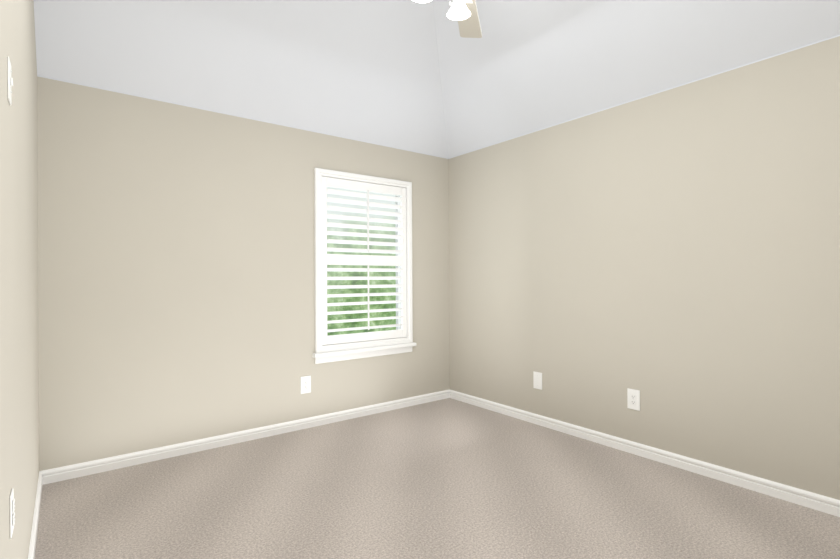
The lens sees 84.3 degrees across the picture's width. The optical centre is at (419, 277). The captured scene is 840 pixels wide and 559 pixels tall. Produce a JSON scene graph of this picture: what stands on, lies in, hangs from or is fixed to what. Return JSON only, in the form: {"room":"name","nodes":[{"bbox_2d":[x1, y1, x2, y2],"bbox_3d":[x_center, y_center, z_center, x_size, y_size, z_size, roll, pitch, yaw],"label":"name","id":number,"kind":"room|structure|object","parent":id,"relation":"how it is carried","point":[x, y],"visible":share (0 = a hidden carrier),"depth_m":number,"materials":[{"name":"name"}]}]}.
{"room":"empty bedroom","nodes":[
{"label":"empty bedroom","id":0,"kind":"room"},
{"bbox_2d":[0,0,38,558],"bbox_3d":[-1.123,-0.549,1.125,0.160,3.580,4.090,0,0,-37],"label":"wall","id":1,"kind":"structure","parent":0,"point":[19,398],"depth_m":1.60,"materials":[{"name":"beige paint"}]},
{"bbox_2d":[7,56,12,105],"bbox_3d":[-1.169,-0.561,1.325,0.010,0.118,0.072,0,0,-37],"label":"light switch","id":2,"kind":"object","parent":1,"relation":"attached to","point":[9,84],"visible":1,"depth_m":1.30,"materials":[{"name":"white plastic"}]},
{"bbox_2d":[9,488,14,538],"bbox_3d":[-1.163,0.670,1.324,0.009,0.118,0.072,0,0,-37],"label":"electrical outlet","id":3,"kind":"object","parent":1,"relation":"attached to","point":[11,510],"visible":1,"depth_m":1.31,"materials":[{"name":"white plastic"}]},
{"bbox_2d":[28,472,41,558],"bbox_3d":[-1.089,1.200,1.236,0.015,0.082,3.914,0,0,-37],"label":"baseboard","id":4,"kind":"structure","parent":1,"relation":"attached to","point":[32,546],"depth_m":2.26,"materials":[{"name":"white"}]},
{"bbox_2d":[37,76,449,470],"bbox_3d":[-1.052,-0.549,3.859,3.601,3.580,0.160,0,0,-37],"label":"wall","id":5,"kind":"structure","parent":0,"point":[176,288],"depth_m":3.30,"materials":[{"name":"beige paint"}]},
{"bbox_2d":[39,389,449,484],"bbox_3d":[-0.990,1.199,3.789,3.281,0.082,0.015,0,0,-37],"label":"baseboard","id":6,"kind":"structure","parent":5,"relation":"attached to","point":[58,474],"depth_m":3.41,"materials":[{"name":"white wood"}]},
{"bbox_2d":[301,375,310,393],"bbox_3d":[-0.943,0.882,3.830,0.090,0.142,0.009,0,0,-37],"label":"electrical outlet","id":7,"kind":"object","parent":5,"relation":"attached to","point":[305,384],"visible":1,"depth_m":3.83,"materials":[{"name":"white plastic"}]},
{"bbox_2d":[312,168,416,363],"bbox_3d":[-0.507,-0.102,4.218,1.047,1.640,0.181,0,0,-37],"label":"window","id":8,"kind":"structure","parent":5,"relation":"in","point":[343,347],"depth_m":4.16,"materials":[{"name":"white wood"}]},
{"bbox_2d":[34,0,839,157],"bbox_3d":[0.191,-1.656,2.267,3.326,0.840,3.974,0,0,-37],"label":"ceiling","id":9,"kind":"structure","parent":0,"point":[412,75],"depth_m":3.15,"materials":[{"name":"white paint"}]},
{"bbox_2d":[413,0,481,37],"bbox_3d":[0.190,-1.663,2.300,1.103,0.666,1.103,0,0,-34],"label":"fan","id":10,"kind":"object","parent":9,"relation":"hanging from","point":[464,13],"visible":1,"depth_m":2.67,"materials":[{"name":"white"}]},
{"bbox_2d":[35,398,839,558],"bbox_3d":[0.202,1.294,2.236,3.601,0.120,4.250,0,0,-37],"label":"floor","id":11,"kind":"structure","parent":0,"point":[448,478],"depth_m":2.54,"materials":[{"name":"beige carpet"}]},
{"bbox_2d":[448,36,839,499],"bbox_3d":[1.606,-0.563,3.220,0.160,3.580,4.090,0,0,-37],"label":"wall","id":12,"kind":"structure","parent":0,"point":[672,255],"depth_m":3.01,"materials":[{"name":"beige paint"}]},
{"bbox_2d":[533,371,541,389],"bbox_3d":[0.989,0.862,3.897,0.008,0.142,0.090,0,0,-37],"label":"outlet","id":13,"kind":"object","parent":12,"relation":"attached to","point":[537,380],"visible":1,"depth_m":3.90,"materials":[{"name":"white plastic"}]},
{"bbox_2d":[627,388,639,410],"bbox_3d":[1.492,0.849,3.240,0.009,0.142,0.090,0,0,-37],"label":"duplex electrical outlet","id":14,"kind":"object","parent":12,"relation":"attached to","point":[633,399],"visible":1,"depth_m":3.24,"materials":[{"name":"white plastic"}]},
{"bbox_2d":[450,390,839,516],"bbox_3d":[1.502,1.186,3.224,0.015,0.082,3.914,0,0,-37],"label":"baseboard","id":15,"kind":"structure","parent":12,"relation":"attached to","point":[818,502],"depth_m":3.00,"materials":[{"name":"white wood"}]},
{"label":"outside","id":16,"kind":"structure","parent":0,"visible":0},
{"bbox_2d":[327,187,395,335],"bbox_3d":[-2.178,-1.754,6.933,12.000,9.000,0.001,0,0,-37],"label":"window pane","id":17,"kind":"object","parent":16,"point":[355,307],"depth_m":7.81,"materials":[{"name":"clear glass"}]}
]}

